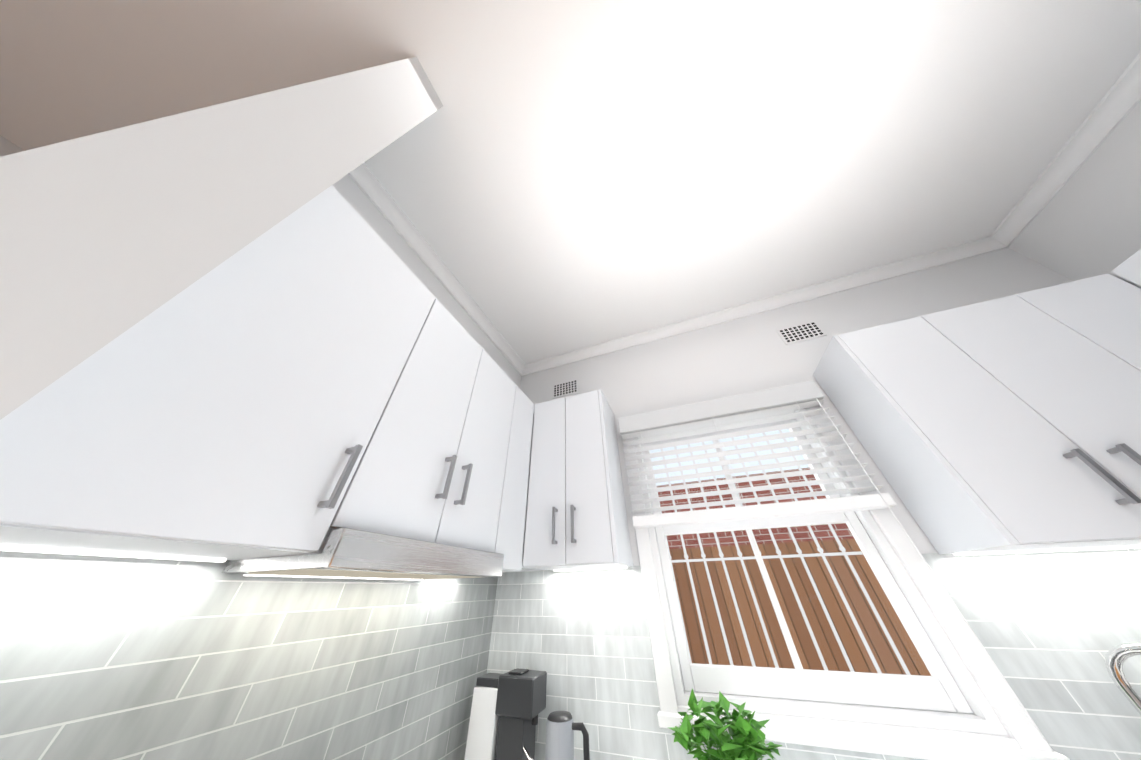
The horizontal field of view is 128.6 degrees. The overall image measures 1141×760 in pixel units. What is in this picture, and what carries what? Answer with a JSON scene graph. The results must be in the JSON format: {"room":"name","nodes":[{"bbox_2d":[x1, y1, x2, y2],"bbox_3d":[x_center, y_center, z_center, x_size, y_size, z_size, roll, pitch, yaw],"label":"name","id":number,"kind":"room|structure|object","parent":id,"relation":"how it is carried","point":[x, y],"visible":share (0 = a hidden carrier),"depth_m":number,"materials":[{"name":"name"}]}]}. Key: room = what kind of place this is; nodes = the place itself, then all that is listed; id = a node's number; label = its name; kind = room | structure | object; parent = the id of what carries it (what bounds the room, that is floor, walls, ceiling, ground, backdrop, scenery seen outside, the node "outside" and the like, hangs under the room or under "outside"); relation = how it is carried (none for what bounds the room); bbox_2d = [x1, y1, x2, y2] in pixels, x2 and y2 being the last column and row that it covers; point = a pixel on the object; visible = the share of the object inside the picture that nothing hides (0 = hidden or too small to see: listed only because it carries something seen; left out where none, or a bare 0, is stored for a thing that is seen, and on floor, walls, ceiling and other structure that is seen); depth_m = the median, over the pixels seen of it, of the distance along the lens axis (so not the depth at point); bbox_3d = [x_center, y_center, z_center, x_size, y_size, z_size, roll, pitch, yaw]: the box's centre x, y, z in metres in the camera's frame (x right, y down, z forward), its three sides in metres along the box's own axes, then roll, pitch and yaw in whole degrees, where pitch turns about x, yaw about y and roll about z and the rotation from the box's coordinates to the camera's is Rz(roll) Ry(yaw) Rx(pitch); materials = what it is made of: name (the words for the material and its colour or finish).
{"room":"kitchen","nodes":[
{"label":"kitchen","id":0,"kind":"room"},
{"bbox_2d":[0,135,23,156],"bbox_3d":[-2.811,-0.412,-0.517,0.100,3.020,3.295,-14,-39,16],"label":"wall","id":1,"kind":"structure","parent":0,"point":[7,147],"depth_m":1.17,"materials":[{"name":"white paint"}]},
{"bbox_2d":[0,56,442,419],"bbox_3d":[-1.357,0.257,0.393,1.800,3.020,0.140,-14,-39,16],"label":"wall","id":2,"kind":"structure","parent":0,"point":[107,237],"depth_m":0.34,"materials":[{"name":"white paint"}]},
{"bbox_2d":[332,174,521,387],"bbox_3d":[-0.815,0.692,0.975,0.250,3.020,1.605,-14,-39,16],"label":"wall","id":3,"kind":"structure","parent":0,"point":[351,192],"depth_m":1.51,"materials":[{"name":"white paint"}]},
{"bbox_2d":[0,185,439,561],"bbox_3d":[-0.757,-0.065,0.723,0.326,0.866,0.418,-14,-39,16],"label":"upper cabinet","id":4,"kind":"object","parent":3,"relation":"attached to","point":[309,376],"depth_m":0.51,"materials":[{"name":"white wood"}]},
{"bbox_2d":[0,551,497,759],"bbox_3d":[-0.690,0.899,0.758,0.008,0.665,1.604,-14,-39,16],"label":"wall tiles","id":5,"kind":"structure","parent":3,"relation":"attached to","point":[113,658],"depth_m":0.63,"materials":[{"name":"grey tile"}]},
{"bbox_2d":[344,303,519,552],"bbox_3d":[-0.568,0.231,1.114,0.326,0.866,0.633,-14,-39,16],"label":"upper cabinet","id":6,"kind":"object","parent":3,"relation":"attached to","point":[438,472],"depth_m":0.98,"materials":[{"name":"white wood"}]},
{"bbox_2d":[222,528,503,579],"bbox_3d":[-0.539,0.563,0.849,0.370,0.074,0.630,-14,-39,16],"label":"range hood","id":7,"kind":"object","parent":6,"relation":"attached to","point":[349,553],"visible":0.98,"depth_m":0.67,"materials":[{"name":"metal"}]},
{"bbox_2d":[348,163,524,373],"bbox_3d":[-0.701,-0.537,1.801,0.065,0.065,1.530,-14,-39,16],"label":"crown molding","id":8,"kind":"structure","parent":3,"relation":"attached to","point":[361,175],"depth_m":1.56,"materials":[{"name":"white"}]},
{"bbox_2d":[500,389,534,571],"bbox_3d":[-0.411,0.476,1.439,0.326,0.866,0.240,-14,-39,16],"label":"upper cabinet","id":9,"kind":"object","parent":3,"relation":"attached to","point":[515,513],"depth_m":1.33,"materials":[{"name":"white wood"}]},
{"bbox_2d":[528,568,547,570],"bbox_3d":[-0.322,0.625,1.648,0.306,0.850,0.302,-14,-39,16],"label":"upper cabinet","id":10,"kind":"object","parent":3,"relation":"attached to","point":[529,569],"depth_m":1.41,"materials":[{"name":"white wood"}]},
{"bbox_2d":[0,0,1140,363],"bbox_3d":[-0.010,-1.690,0.407,5.200,0.050,5.050,-14,-39,16],"label":"ceiling","id":11,"kind":"structure","parent":0,"point":[558,176],"depth_m":1.14,"materials":[{"name":"white paint"}]},
{"bbox_2d":[520,248,1071,565],"bbox_3d":[1.086,0.828,1.198,3.610,3.020,0.250,-14,-39,16],"label":"wall","id":12,"kind":"structure","parent":0,"point":[750,354],"depth_m":1.70,"materials":[{"name":"white paint"}]},
{"bbox_2d":[553,379,578,397],"bbox_3d":[-0.040,0.068,2.144,0.215,0.130,0.007,-14,-39,16],"label":"air vent","id":13,"kind":"object","parent":12,"relation":"in","point":[565,388],"visible":1,"depth_m":2.14,"materials":[{"name":"white paint"}]},
{"bbox_2d":[523,389,632,570],"bbox_3d":[0.033,0.522,1.517,0.434,0.856,0.359,-14,-39,16],"label":"upper cabinet","id":14,"kind":"object","parent":12,"relation":"attached to","point":[576,519],"visible":0.98,"depth_m":1.35,"materials":[{"name":"white wood"}]},
{"bbox_2d":[520,236,1017,375],"bbox_3d":[1.008,-0.434,1.978,3.108,0.065,0.065,-14,-39,16],"label":"crown molding","id":15,"kind":"structure","parent":12,"relation":"attached to","point":[988,244],"depth_m":1.84,"materials":[{"name":"white"}]},
{"bbox_2d":[649,430,910,674],"bbox_3d":[0.944,1.204,1.218,0.940,2.450,0.024,-14,-39,16],"label":"bars","id":16,"kind":"object","parent":12,"relation":"attached to","point":[820,550],"depth_m":1.35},
{"bbox_2d":[776,321,826,344],"bbox_3d":[1.430,-0.294,1.707,0.215,0.130,0.007,-14,-39,16],"label":"air vent","id":17,"kind":"object","parent":12,"relation":"in","point":[801,332],"visible":1,"depth_m":1.70,"materials":[{"name":"white paint"}]},
{"bbox_2d":[487,548,1140,759],"bbox_3d":[1.044,0.992,0.921,3.094,0.665,0.008,-14,-39,16],"label":"wall tiles","id":18,"kind":"structure","parent":12,"relation":"attached to","point":[1050,629],"depth_m":0.94,"materials":[{"name":"grey tile"}]},
{"bbox_2d":[622,406,1069,759],"bbox_3d":[0.857,0.716,1.330,1.070,1.265,0.245,-14,-39,16],"label":"window","id":19,"kind":"structure","parent":12,"relation":"in","point":[961,702],"depth_m":0.99,"materials":[{"name":"white paint"}]},
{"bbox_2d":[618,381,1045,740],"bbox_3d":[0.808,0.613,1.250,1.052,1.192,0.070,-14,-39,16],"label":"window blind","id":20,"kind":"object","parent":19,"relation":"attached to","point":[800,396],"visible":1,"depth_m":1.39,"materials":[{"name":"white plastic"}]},
{"bbox_2d":[813,273,1140,555],"bbox_3d":[1.707,0.110,1.018,0.881,0.856,0.359,-14,-39,16],"label":"upper cabinet","id":21,"kind":"object","parent":12,"relation":"attached to","point":[1008,424],"visible":1,"depth_m":0.96,"materials":[{"name":"white wood"}]},
{"bbox_2d":[1008,100,1140,280],"bbox_3d":[2.320,-0.080,0.042,0.250,3.020,1.605,-14,-39,16],"label":"wall","id":22,"kind":"structure","parent":0,"point":[1085,222],"depth_m":1.24,"materials":[{"name":"white paint"}]},
{"bbox_2d":[991,52,1140,239],"bbox_3d":[2.137,-1.236,0.956,0.065,0.065,1.530,-14,-39,16],"label":"crown molding","id":23,"kind":"structure","parent":22,"relation":"attached to","point":[1112,110],"depth_m":1.23,"materials":[{"name":"white"}]},
{"bbox_2d":[1111,249,1140,287],"bbox_3d":[2.143,-0.182,0.647,0.349,0.856,0.926,-14,-39,16],"label":"upper cabinet","id":24,"kind":"object","parent":22,"relation":"attached to","point":[1128,270],"visible":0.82,"depth_m":1.00,"materials":[{"name":"white"}]},
{"bbox_3d":[0.035,0.748,-1.458,5.200,0.050,5.050,-14,-39,16],"label":"floor","id":25,"kind":"structure","parent":0,"visible":0},
{"bbox_3d":[-0.003,1.657,0.495,1.068,0.880,0.628,-14,-39,16],"label":"base cabinet","id":26,"kind":"object","parent":25,"relation":"on","visible":0},
{"bbox_3d":[0.758,0.792,0.123,3.090,0.020,1.607,-14,-39,16],"label":"countertop","id":27,"kind":"structure","parent":26,"relation":"on","visible":0},
{"bbox_2d":[464,668,546,759],"bbox_3d":[-0.242,1.347,1.079,0.299,0.289,0.130,-14,-39,16],"label":"coffee maker","id":28,"kind":"object","parent":27,"relation":"on","point":[507,708],"visible":1,"depth_m":1.06,"materials":[{"name":"grey plastic"}]},
{"bbox_2d":[545,711,589,759],"bbox_3d":[-0.012,1.294,0.940,0.164,0.197,0.110,-14,-39,16],"label":"kettle","id":29,"kind":"object","parent":27,"relation":"on","point":[561,726],"visible":1,"depth_m":0.95,"materials":[{"name":"grey plastic"}]},
{"bbox_2d":[667,689,781,759],"bbox_3d":[0.471,1.145,0.829,0.328,0.284,0.233,-14,-39,16],"label":"plant","id":30,"kind":"object","parent":27,"relation":"on","point":[747,734],"visible":1,"depth_m":0.84,"materials":[{"name":"green plant"}]},
{"bbox_2d":[1105,643,1140,714],"bbox_3d":[1.511,0.873,0.610,0.143,0.421,0.171,-14,-39,16],"label":"faucet","id":31,"kind":"object","parent":27,"relation":"on","point":[1117,657],"visible":1,"depth_m":0.74,"materials":[{"name":"silver metal"}]},
{"label":"outside","id":32,"kind":"structure","parent":0,"visible":0},
{"bbox_2d":[650,429,808,485],"bbox_3d":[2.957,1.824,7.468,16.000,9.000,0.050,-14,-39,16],"label":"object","id":33,"kind":"object","parent":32,"point":[748,464],"depth_m":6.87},
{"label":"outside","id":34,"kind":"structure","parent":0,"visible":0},
{"bbox_2d":[657,467,853,548],"bbox_3d":[2.380,2.853,3.778,8.500,2.900,0.100,-14,-39,16],"label":"brick house","id":35,"kind":"structure","parent":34,"point":[782,538],"depth_m":4.17,"materials":[{"name":"red brick"}]},
{"bbox_2d":[669,539,930,675],"bbox_3d":[1.602,2.484,2.371,6.000,1.800,0.030,-14,-39,16],"label":"fence","id":36,"kind":"object","parent":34,"point":[732,627],"depth_m":2.48,"materials":[{"name":"brown wood"}]}
]}

